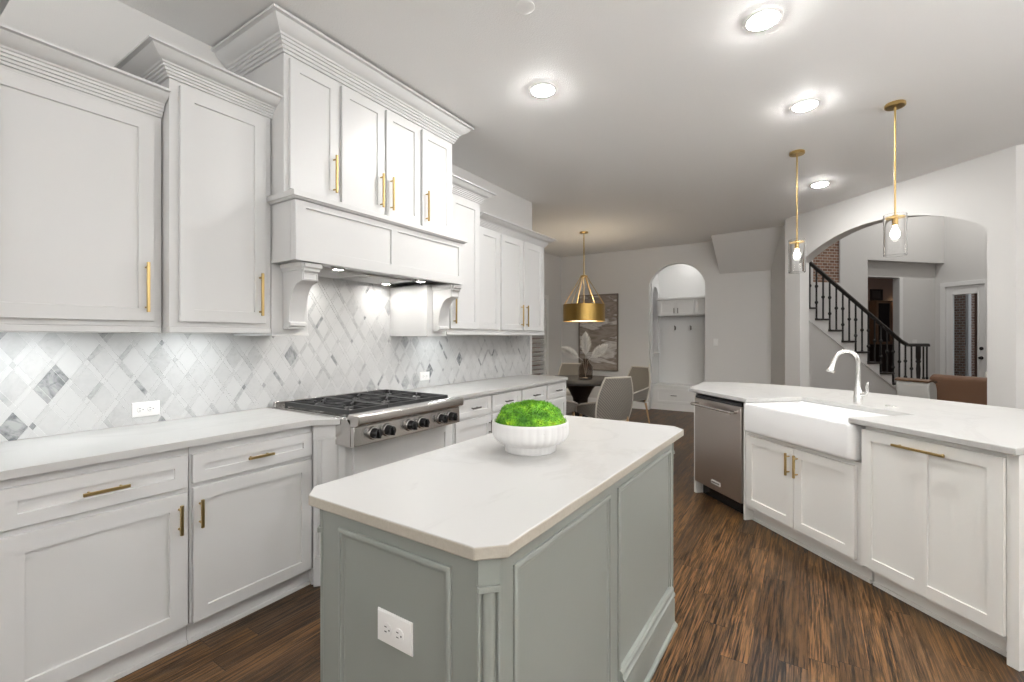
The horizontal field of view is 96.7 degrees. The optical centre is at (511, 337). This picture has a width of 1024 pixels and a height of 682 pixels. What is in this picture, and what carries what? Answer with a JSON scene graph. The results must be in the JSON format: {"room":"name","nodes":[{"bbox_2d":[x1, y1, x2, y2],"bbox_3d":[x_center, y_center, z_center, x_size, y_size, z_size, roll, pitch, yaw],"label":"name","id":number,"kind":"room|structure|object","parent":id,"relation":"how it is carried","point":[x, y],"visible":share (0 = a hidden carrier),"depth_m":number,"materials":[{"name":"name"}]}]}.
{"room":"kitchen","nodes":[
{"label":"kitchen","id":0,"kind":"room"},
{"bbox_2d":[0,0,531,441],"bbox_3d":[-1.993,-0.173,2.382,0.160,3.070,8.020,0,0,33],"label":"wall","id":1,"kind":"structure","parent":0,"point":[51,383],"depth_m":2.57,"materials":[{"name":"tile"}]},
{"bbox_2d":[0,0,8,15],"bbox_3d":[-2.217,-0.662,1.420,0.529,1.279,0.862,0,0,33],"label":"upper cabinet","id":2,"kind":"object","parent":1,"relation":"attached to","point":[3,3],"visible":1,"depth_m":1.76,"materials":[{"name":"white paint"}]},
{"bbox_2d":[0,23,170,332],"bbox_3d":[-1.912,-0.580,1.958,0.453,1.113,0.593,0,0,33],"label":"upper cabinet","id":3,"kind":"object","parent":1,"relation":"attached to","point":[80,135],"visible":1,"depth_m":1.88,"materials":[{"name":"white paint"}]},
{"bbox_2d":[131,400,159,417],"bbox_3d":[-1.902,0.372,2.365,0.009,0.076,0.120,0,0,33],"label":"wall outlet","id":4,"kind":"object","parent":1,"relation":"attached to","point":[150,408],"visible":1,"depth_m":2.36,"materials":[{"name":"white plastic"}]},
{"bbox_2d":[137,406,144,412],"bbox_3d":[-1.912,0.372,2.345,0.002,0.033,0.033,0,0,33],"label":"receptacle","id":5,"kind":"object","parent":4,"relation":"attached to","point":[140,409],"depth_m":2.34,"materials":[{"name":"white plastic"}]},
{"bbox_2d":[148,405,154,411],"bbox_3d":[-1.888,0.372,2.382,0.002,0.033,0.033,0,0,33],"label":"receptacle","id":6,"kind":"object","parent":4,"relation":"attached to","point":[151,408],"depth_m":2.38,"materials":[{"name":"white plastic"}]},
{"bbox_2d":[114,34,282,333],"bbox_3d":[-1.587,-0.662,2.389,0.529,1.279,0.698,0,0,33],"label":"upper cabinet","id":7,"kind":"object","parent":1,"relation":"attached to","point":[215,121],"visible":0.84,"depth_m":2.24,"materials":[{"name":"white paint"}]},
{"bbox_2d":[211,3,473,233],"bbox_3d":[-1.023,-1.230,3.135,0.660,0.915,1.625,0,0,33],"label":"upper cabinet","id":8,"kind":"object","parent":1,"relation":"attached to","point":[343,129],"visible":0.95,"depth_m":2.73,"materials":[{"name":"white paint"}]},
{"bbox_2d":[234,189,467,335],"bbox_3d":[-1.007,-0.390,3.148,0.673,0.760,1.472,0,0,33],"label":"range hood","id":9,"kind":"object","parent":1,"relation":"attached to","point":[312,236],"visible":0.95,"depth_m":2.76,"materials":[{"name":"white paint"}]},
{"bbox_2d":[420,372,429,380],"bbox_3d":[-0.782,0.347,4.087,0.009,0.076,0.120,0,0,33],"label":"wall outlet","id":10,"kind":"object","parent":1,"relation":"attached to","point":[423,375],"visible":1,"depth_m":4.08,"materials":[{"name":"white plastic"}]},
{"bbox_2d":[446,174,496,334],"bbox_3d":[-0.541,-0.662,3.996,0.529,1.279,0.673,0,0,33],"label":"upper cabinet","id":11,"kind":"object","parent":1,"relation":"attached to","point":[463,318],"visible":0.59,"depth_m":3.94,"materials":[{"name":"white paint"}]},
{"bbox_2d":[480,212,556,335],"bbox_3d":[-0.060,-0.578,4.805,0.453,1.109,1.421,0,0,33],"label":"upper cabinet","id":12,"kind":"object","parent":1,"relation":"attached to","point":[511,254],"visible":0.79,"depth_m":4.62,"materials":[{"name":"white paint"}]},
{"bbox_2d":[542,252,560,375],"bbox_3d":[-0.040,-0.173,8.090,0.150,3.070,3.980,0,0,33],"label":"wall","id":13,"kind":"structure","parent":0,"point":[552,263],"depth_m":9.32,"materials":[{"name":"paint"}]},
{"bbox_2d":[532,295,548,374],"bbox_3d":[0.302,-0.013,8.524,0.130,1.656,1.380,0,0,33],"label":"window","id":14,"kind":"structure","parent":13,"relation":"in","point":[537,341],"depth_m":8.97,"materials":[{"name":"white paint"}]},
{"bbox_2d":[114,408,1023,681],"bbox_3d":[3.844,1.387,5.910,13.000,0.050,20.900,0,0,33],"label":"floor","id":15,"kind":"structure","parent":0,"point":[753,604],"depth_m":2.13,"materials":[{"name":"brown wood"}]},
{"bbox_2d":[0,447,187,681],"bbox_3d":[-1.819,0.920,1.914,0.658,0.884,0.585,0,0,33],"label":"base cabinet","id":16,"kind":"object","parent":15,"relation":"on","point":[94,557],"visible":0.99,"depth_m":1.73,"materials":[{"name":"white paint"}]},
{"bbox_2d":[186,426,311,643],"bbox_3d":[-1.497,0.920,2.408,0.658,0.884,0.589,0,0,33],"label":"base cabinet","id":17,"kind":"object","parent":15,"relation":"on","point":[250,513],"visible":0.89,"depth_m":2.21,"materials":[{"name":"white paint"}]},
{"bbox_2d":[309,423,453,586],"bbox_3d":[-0.966,0.920,3.106,0.788,0.884,1.182,0,0,33],"label":"base cabinet","id":18,"kind":"object","parent":15,"relation":"on","point":[331,461],"visible":0.15,"depth_m":2.57,"materials":[{"name":"white paint"}]},
{"bbox_2d":[272,389,463,446],"bbox_3d":[-0.912,0.496,2.994,0.865,0.192,0.875,0,0,33],"label":"gas rangetop","id":19,"kind":"object","parent":18,"relation":"on","point":[371,416],"visible":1,"depth_m":2.75,"materials":[{"name":"silver metal"}]},
{"bbox_2d":[273,389,388,417],"bbox_3d":[-0.969,0.424,3.031,0.730,0.035,0.855,0,0,33],"label":"cooktop","id":20,"kind":"object","parent":19,"relation":"on","point":[338,405],"depth_m":2.80,"materials":[{"name":"silver metal"}]},
{"bbox_2d":[400,374,567,397],"bbox_3d":[-0.162,0.462,4.366,0.743,0.030,2.240,0,0,33],"label":"countertop","id":21,"kind":"structure","parent":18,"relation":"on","point":[494,385],"depth_m":4.24,"materials":[{"name":"white stone"}]},
{"bbox_2d":[454,394,491,443],"bbox_3d":[-0.561,0.920,3.847,0.658,0.884,0.518,0,0,33],"label":"base cabinet","id":22,"kind":"object","parent":15,"relation":"on","point":[474,414],"visible":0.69,"depth_m":3.70,"materials":[{"name":"white paint"}]},
{"bbox_2d":[317,442,677,681],"bbox_3d":[0.106,0.920,1.741,0.695,0.884,1.509,0,0,33],"label":"kitchen island","id":23,"kind":"object","parent":15,"relation":"on","point":[590,598],"visible":0.78,"depth_m":1.21,"materials":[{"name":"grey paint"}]},
{"bbox_2d":[383,622,391,635],"bbox_3d":[-0.309,0.724,1.129,0.032,0.033,0.002,0,0,33],"label":"receptacle","id":24,"kind":"object","parent":23,"relation":"attached to","point":[387,626],"depth_m":1.13,"materials":[{"name":"white plastic"}]},
{"bbox_2d":[394,628,403,642],"bbox_3d":[-0.274,0.724,1.106,0.032,0.033,0.002,0,0,33],"label":"receptacle","id":25,"kind":"object","parent":23,"relation":"attached to","point":[398,632],"depth_m":1.10,"materials":[{"name":"white plastic"}]},
{"bbox_2d":[308,415,683,560],"bbox_3d":[0.121,0.462,1.792,0.739,0.030,1.603,0,0,33],"label":"island countertop","id":26,"kind":"structure","parent":23,"relation":"on","point":[474,499],"depth_m":1.36,"materials":[{"name":"white stone"}]},
{"bbox_2d":[492,399,568,455],"bbox_3d":[0.073,0.345,1.808,0.304,0.204,0.304,0,0,-6],"label":"moss bowl","id":27,"kind":"object","parent":26,"relation":"on","point":[528,427],"visible":1,"depth_m":1.71,"materials":[{"name":"white ceramic"}]},
{"bbox_2d":[490,389,519,419],"bbox_3d":[-0.288,0.920,4.266,0.658,0.884,0.473,0,0,33],"label":"base cabinet","id":28,"kind":"object","parent":15,"relation":"on","point":[499,399],"visible":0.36,"depth_m":4.04,"materials":[{"name":"white paint"}]},
{"bbox_2d":[519,384,545,401],"bbox_3d":[-0.019,0.920,4.680,0.658,0.884,0.506,0,0,33],"label":"base cabinet","id":29,"kind":"object","parent":15,"relation":"on","point":[538,392],"visible":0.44,"depth_m":4.52,"materials":[{"name":"white paint"}]},
{"bbox_2d":[545,380,565,414],"bbox_3d":[0.253,0.920,5.099,0.658,0.884,0.486,0,0,33],"label":"base cabinet","id":30,"kind":"object","parent":15,"relation":"on","point":[556,391],"visible":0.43,"depth_m":4.95,"materials":[{"name":"white paint"}]},
{"bbox_2d":[543,375,577,415],"bbox_3d":[0.497,0.912,5.821,0.566,0.902,0.602,0,0,30],"label":"dining chair","id":31,"kind":"object","parent":15,"relation":"on","point":[570,405],"visible":0.07,"depth_m":5.71,"materials":[{"name":"beige fabric"}]},
{"bbox_2d":[558,363,580,394],"bbox_3d":[1.062,0.912,7.950,0.566,0.902,0.602,0,0,3],"label":"dining chair","id":32,"kind":"object","parent":15,"relation":"on","point":[565,368],"visible":0.26,"depth_m":8.21,"materials":[{"name":"beige fabric"}]},
{"bbox_2d":[554,375,611,416],"bbox_3d":[0.996,0.982,6.629,1.360,0.760,1.360,0,0,33],"label":"dining table","id":33,"kind":"object","parent":15,"relation":"on","point":[580,390],"visible":0.32,"depth_m":6.50,"materials":[{"name":"grey wood"}]},
{"bbox_2d":[578,358,592,378],"bbox_3d":[1.074,0.454,6.638,0.210,0.292,0.210,0,0,33],"label":"glass vase","id":34,"kind":"object","parent":33,"relation":"on","point":[585,370],"visible":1,"depth_m":6.56,"materials":[{"name":"beige"}]},
{"bbox_2d":[560,346,582,360],"bbox_3d":[0.881,0.346,6.622,0.353,0.461,0.189,0,0,21],"label":"leaf","id":35,"kind":"object","parent":34,"relation":"in","point":[567,351],"visible":1,"depth_m":6.61,"materials":[{"name":"white"}]},
{"bbox_2d":[580,331,590,354],"bbox_3d":[1.075,0.242,6.639,0.180,0.670,0.180,0,0,33],"label":"leaf","id":36,"kind":"object","parent":34,"relation":"in","point":[585,341],"visible":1,"depth_m":6.61,"materials":[{"name":"white"}]},
{"bbox_2d":[590,344,607,357],"bbox_3d":[1.251,0.330,6.650,0.291,0.493,0.216,0,0,33],"label":"pampas plume","id":37,"kind":"object","parent":34,"relation":"in","point":[600,350],"visible":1,"depth_m":6.61,"materials":[{"name":"white"}]},
{"bbox_2d":[575,376,632,421],"bbox_3d":[1.156,0.912,5.608,0.566,0.902,0.602,0,0,-21],"label":"dining chair","id":38,"kind":"object","parent":15,"relation":"on","point":[614,401],"visible":0.81,"depth_m":5.38,"materials":[{"name":"grey fabric"}]},
{"bbox_2d":[627,366,649,423],"bbox_3d":[1.821,0.912,7.124,0.602,0.902,0.566,0,0,-31],"label":"dining chair","id":39,"kind":"object","parent":15,"relation":"on","point":[640,375],"visible":0.63,"depth_m":7.15,"materials":[{"name":"beige fabric"}]},
{"bbox_2d":[652,316,704,411],"bbox_3d":[3.440,0.482,8.452,1.544,1.760,0.509,0,0,33],"label":"locker","id":40,"kind":"object","parent":15,"relation":"on","point":[683,338],"visible":0.44,"depth_m":8.73,"materials":[{"name":"white paint"}]},
{"bbox_2d":[694,392,702,492],"bbox_3d":[1.911,0.920,4.067,0.615,0.884,0.034,0,0,-12],"label":"end panel","id":41,"kind":"object","parent":15,"relation":"on","point":[698,487],"visible":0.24,"depth_m":4.01,"materials":[{"name":"grey paint"}]},
{"bbox_2d":[690,394,743,513],"bbox_3d":[1.927,0.928,3.750,0.676,0.868,0.584,0,0,-12],"label":"dishwasher","id":42,"kind":"object","parent":15,"relation":"on","point":[719,422],"visible":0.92,"depth_m":3.64,"materials":[{"name":"silver metal"}]},
{"bbox_2d":[744,402,873,583],"bbox_3d":[2.108,0.920,3.014,0.666,0.884,0.920,0,0,-12],"label":"base cabinet","id":43,"kind":"object","parent":15,"relation":"on","point":[812,499],"visible":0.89,"depth_m":2.85,"materials":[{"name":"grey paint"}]},
{"bbox_2d":[689,382,1023,455],"bbox_3d":[2.420,0.462,3.309,1.375,0.030,2.726,0,0,-12],"label":"countertop","id":44,"kind":"structure","parent":43,"relation":"on","point":[986,427],"depth_m":2.71,"materials":[{"name":"white stone"}]},
{"bbox_2d":[744,401,891,460],"bbox_3d":[2.038,0.583,2.990,0.514,0.210,0.863,0,0,-12],"label":"farmhouse sink","id":45,"kind":"object","parent":44,"relation":"in","point":[822,428],"visible":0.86,"depth_m":2.92,"materials":[{"name":"white ceramic"}]},
{"bbox_2d":[826,349,868,403],"bbox_3d":[2.260,0.263,3.076,0.235,0.368,0.090,0,0,24],"label":"kitchen faucet","id":46,"kind":"object","parent":44,"relation":"on","point":[858,395],"visible":1,"depth_m":3.06,"materials":[{"name":"silver metal"}]},
{"bbox_2d":[809,307,896,389],"bbox_3d":[5.929,0.334,8.359,2.993,2.057,1.080,0,0,-12],"label":"staircase","id":47,"kind":"structure","parent":15,"relation":"on","point":[820,323],"depth_m":7.79,"materials":[{"name":"white paint"}]},
{"bbox_2d":[809,261,929,382],"bbox_3d":[6.121,-0.080,7.925,2.860,2.882,0.099,0,0,-12],"label":"stair railing","id":48,"kind":"object","parent":47,"relation":"on","point":[918,346],"visible":0.68,"depth_m":7.93,"materials":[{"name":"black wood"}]},
{"bbox_2d":[869,301,891,371],"bbox_3d":[10.066,0.182,12.373,0.620,2.360,0.340,0,0,-12],"label":"hutch","id":49,"kind":"object","parent":15,"relation":"on","point":[881,310],"visible":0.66,"depth_m":12.32,"materials":[{"name":"black wood"}]},
{"bbox_2d":[895,377,936,399],"bbox_3d":[5.485,0.944,5.935,0.710,0.834,0.420,0,0,-12],"label":"armchair","id":50,"kind":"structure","parent":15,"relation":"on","point":[911,387],"depth_m":5.81,"materials":[{"name":"white fabric"}]},
{"bbox_2d":[862,426,1023,670],"bbox_3d":[2.274,0.920,2.233,0.666,0.884,0.658,0,0,-12],"label":"base cabinet","id":51,"kind":"object","parent":15,"relation":"on","point":[943,522],"visible":0.94,"depth_m":2.09,"materials":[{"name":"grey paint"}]},
{"bbox_2d":[929,374,986,404],"bbox_3d":[6.450,0.934,5.429,0.930,0.855,2.410,0,0,-12],"label":"leather sofa","id":52,"kind":"object","parent":15,"relation":"on","point":[965,389],"visible":0.27,"depth_m":5.95,"materials":[{"name":"brown leather"}]},
{"bbox_3d":[-2.203,0.920,1.323,0.658,0.884,0.815,0,0,33],"label":"base cabinet","id":53,"kind":"object","parent":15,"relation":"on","visible":0},
{"bbox_2d":[0,408,339,480],"bbox_3d":[-1.817,0.462,1.822,0.743,0.030,2.074,0,0,33],"label":"countertop","id":54,"kind":"structure","parent":53,"relation":"on","point":[32,456],"depth_m":2.01,"materials":[{"name":"white stone"}]},
{"bbox_2d":[117,0,1023,257],"bbox_3d":[1.158,-1.738,3.064,10.600,0.100,12.800,0,0,33],"label":"ceiling","id":55,"kind":"structure","parent":0,"point":[658,107],"depth_m":3.11,"materials":[{"name":"paint"}]},
{"bbox_2d":[515,0,534,14],"bbox_3d":[0.066,-1.685,2.324,0.100,0.006,0.100,0,0,33],"label":"smoke detector","id":56,"kind":"object","parent":55,"relation":"attached to","point":[524,7],"visible":1,"depth_m":2.32,"materials":[{"name":"white plastic"}]},
{"bbox_2d":[529,82,556,97],"bbox_3d":[0.211,-1.676,3.097,0.190,0.024,0.190,0,0,33],"label":"recessed light","id":57,"kind":"object","parent":55,"relation":"in","point":[540,89],"visible":1,"depth_m":3.07,"materials":[{"name":"white plastic"}]},
{"bbox_2d":[563,231,604,321],"bbox_3d":[1.152,-0.972,7.291,0.664,1.432,0.664,0,0,33],"label":"drum pendant","id":58,"kind":"object","parent":55,"relation":"hanging from","point":[573,312],"visible":1,"depth_m":7.04,"materials":[{"name":"gold metal"}]},
{"bbox_2d":[743,6,783,31],"bbox_3d":[1.330,-1.676,2.411,0.190,0.024,0.190,0,0,33],"label":"recessed light","id":59,"kind":"object","parent":55,"relation":"in","point":[762,19],"visible":1,"depth_m":2.39,"materials":[{"name":"white plastic"}]},
{"bbox_2d":[788,149,805,273],"bbox_3d":[2.592,-1.139,4.138,0.135,1.096,0.135,0,0,33],"label":"pendant light","id":60,"kind":"object","parent":55,"relation":"hanging from","point":[796,247],"visible":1,"depth_m":4.10,"materials":[{"name":"clear glass"}]},
{"bbox_2d":[790,98,820,111],"bbox_3d":[2.126,-1.676,3.302,0.190,0.024,0.190,0,0,33],"label":"recessed light","id":61,"kind":"object","parent":55,"relation":"in","point":[806,104],"visible":1,"depth_m":3.27,"materials":[{"name":"white plastic"}]},
{"bbox_2d":[810,181,830,186],"bbox_3d":[3.386,-1.676,5.001,0.190,0.024,0.190,0,0,33],"label":"recessed light","id":62,"kind":"object","parent":55,"relation":"in","point":[821,183],"visible":1,"depth_m":4.96,"materials":[{"name":"white plastic"}]},
{"bbox_2d":[883,99,906,256],"bbox_3d":[2.766,-1.139,3.285,0.135,1.096,0.135,0,0,33],"label":"pendant light","id":63,"kind":"object","parent":55,"relation":"hanging from","point":[894,224],"visible":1,"depth_m":3.25,"materials":[{"name":"clear glass"}]},
{"bbox_2d":[651,273,658,408],"bbox_3d":[2.789,-0.168,8.964,0.100,3.060,0.570,0,0,33],"label":"wall","id":64,"kind":"structure","parent":0,"point":[655,283],"depth_m":9.02,"materials":[{"name":"white paint"}]},
{"bbox_2d":[561,242,770,408],"bbox_3d":[2.635,-0.173,8.635,4.040,3.070,0.110,0,0,33],"label":"wall","id":65,"kind":"structure","parent":0,"point":[737,305],"depth_m":8.18,"materials":[{"name":"paint"}]},
{"bbox_2d":[579,293,618,370],"bbox_3d":[1.728,-0.101,9.134,0.835,1.525,0.038,0,0,33],"label":"framed painting","id":66,"kind":"object","parent":65,"relation":"attached to","point":[607,332],"visible":0.81,"depth_m":9.04,"materials":[{"name":"brown"}]},
{"bbox_2d":[566,396,648,409],"bbox_3d":[1.808,1.292,9.098,1.848,0.140,0.016,0,0,33],"label":"baseboard","id":67,"kind":"structure","parent":65,"relation":"attached to","point":[637,405],"depth_m":8.72,"materials":[{"name":"white paint"}]},
{"bbox_2d":[713,339,717,345],"bbox_3d":[3.562,0.082,7.960,0.076,0.120,0.010,0,0,33],"label":"light switch","id":68,"kind":"object","parent":65,"relation":"attached to","point":[715,341],"visible":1,"depth_m":7.96,"materials":[{"name":"white plastic"}]},
{"bbox_2d":[659,264,704,381],"bbox_3d":[3.651,-0.168,8.684,1.850,3.060,0.100,0,0,33],"label":"wall","id":69,"kind":"structure","parent":0,"point":[677,280],"depth_m":8.88,"materials":[{"name":"white paint"}]},
{"bbox_2d":[656,296,704,316],"bbox_3d":[3.501,-0.586,8.513,1.505,0.345,0.341,0,0,33],"label":"upper cabinet","id":70,"kind":"object","parent":69,"relation":"attached to","point":[676,306],"visible":0.57,"depth_m":8.56,"materials":[{"name":"white paint"}]},
{"bbox_2d":[711,226,782,273],"bbox_3d":[3.843,-1.398,7.415,1.045,0.580,0.622,0,0,33],"label":"ceiling","id":71,"kind":"structure","parent":0,"point":[750,250],"depth_m":7.44,"materials":[{"name":"paint"}]},
{"bbox_2d":[771,224,784,384],"bbox_3d":[4.178,-0.173,6.994,0.100,3.070,1.032,0,0,16],"label":"wall","id":72,"kind":"structure","parent":0,"point":[778,267],"depth_m":7.09,"materials":[{"name":"paint"}]},
{"bbox_2d":[813,241,838,282],"bbox_3d":[6.199,-1.863,9.055,0.638,1.548,0.089,0,0,-12],"label":"brick wall","id":73,"kind":"structure","parent":0,"point":[827,260],"depth_m":9.03,"materials":[{"name":"brown brick"}]},
{"bbox_2d":[809,321,896,394],"bbox_3d":[5.847,-1.138,7.892,3.250,5.000,0.100,0,0,-12],"label":"wall","id":74,"kind":"structure","parent":0,"point":[822,349],"depth_m":7.77,"materials":[{"name":"paint"}]},
{"bbox_2d":[811,216,943,350],"bbox_3d":[6.784,-1.138,9.164,4.770,5.000,0.120,0,0,-12],"label":"wall","id":75,"kind":"structure","parent":0,"point":[925,234],"depth_m":9.17,"materials":[{"name":"paint"}]},
{"bbox_2d":[868,261,924,263],"bbox_3d":[8.063,-1.603,9.521,2.120,0.070,0.050,0,0,-12],"label":"trim","id":76,"kind":"structure","parent":75,"relation":"attached to","point":[868,261],"depth_m":9.51,"materials":[{"name":"paint"}]},
{"bbox_2d":[868,278,892,309],"bbox_3d":[8.394,-0.138,12.254,5.700,3.000,0.100,0,0,-12],"label":"wall","id":77,"kind":"structure","parent":0,"point":[886,284],"depth_m":12.61,"materials":[{"name":"brown paint"}]},
{"bbox_2d":[870,289,882,299],"bbox_3d":[10.042,-1.178,12.534,0.400,0.300,0.034,0,0,-12],"label":"framed picture","id":78,"kind":"object","parent":77,"relation":"attached to","point":[875,294],"visible":1,"depth_m":12.53,"materials":[{"name":"black wood"}]},
{"bbox_2d":[873,291,880,297],"bbox_3d":[10.040,-1.178,12.543,0.310,0.210,0.012,0,0,-12],"label":"print","id":79,"kind":"object","parent":78,"relation":"attached to","point":[876,294],"depth_m":12.54,"materials":[{"name":"grey"}]},
{"bbox_2d":[889,300,892,343],"bbox_3d":[10.741,-0.333,12.682,0.530,1.390,0.034,0,0,-12],"label":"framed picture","id":80,"kind":"object","parent":77,"relation":"attached to","point":[889,300],"visible":0.09,"depth_m":12.62,"materials":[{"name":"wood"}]},
{"bbox_2d":[785,146,1015,407],"bbox_3d":[4.235,-1.138,5.263,0.147,5.000,2.555,0,0,-12],"label":"wall","id":81,"kind":"structure","parent":0,"point":[981,190],"depth_m":4.46,"materials":[{"name":"paint"}]},
{"bbox_2d":[868,262,934,381],"bbox_3d":[8.060,-0.103,9.608,2.150,2.930,0.120,0,0,-12],"label":"wall","id":82,"kind":"structure","parent":0,"point":[918,279],"depth_m":9.65,"materials":[{"name":"paint"}]},
{"bbox_2d":[899,278,902,376],"bbox_3d":[8.172,0.052,9.560,0.090,2.620,0.020,0,0,-12],"label":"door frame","id":83,"kind":"structure","parent":82,"relation":"attached to","point":[900,279],"depth_m":9.55,"materials":[{"name":"white paint"}]},
{"bbox_2d":[935,217,986,373],"bbox_3d":[9.650,-1.138,7.358,0.130,5.000,5.200,0,0,-12],"label":"wall","id":84,"kind":"structure","parent":0,"point":[965,242],"depth_m":9.32,"materials":[{"name":"paint"}]},
{"bbox_2d":[940,279,986,374],"bbox_3d":[9.177,0.105,9.231,0.020,2.513,0.860,0,0,-12],"label":"door frame","id":85,"kind":"structure","parent":84,"relation":"attached to","point":[943,286],"depth_m":9.56,"materials":[{"name":"white paint"}]},
{"bbox_2d":[946,284,984,376],"bbox_3d":[9.194,0.148,9.235,0.095,2.404,0.676,0,0,-12],"label":"door","id":86,"kind":"structure","parent":84,"relation":"in","point":[965,339],"depth_m":9.24,"materials":[{"name":"white paint"}]},
{"bbox_2d":[1016,144,1023,408],"bbox_3d":[5.754,-1.138,3.223,3.068,5.000,0.147,0,0,33],"label":"wall","id":87,"kind":"structure","parent":0,"point":[1019,148],"depth_m":3.98,"materials":[{"name":"paint"}]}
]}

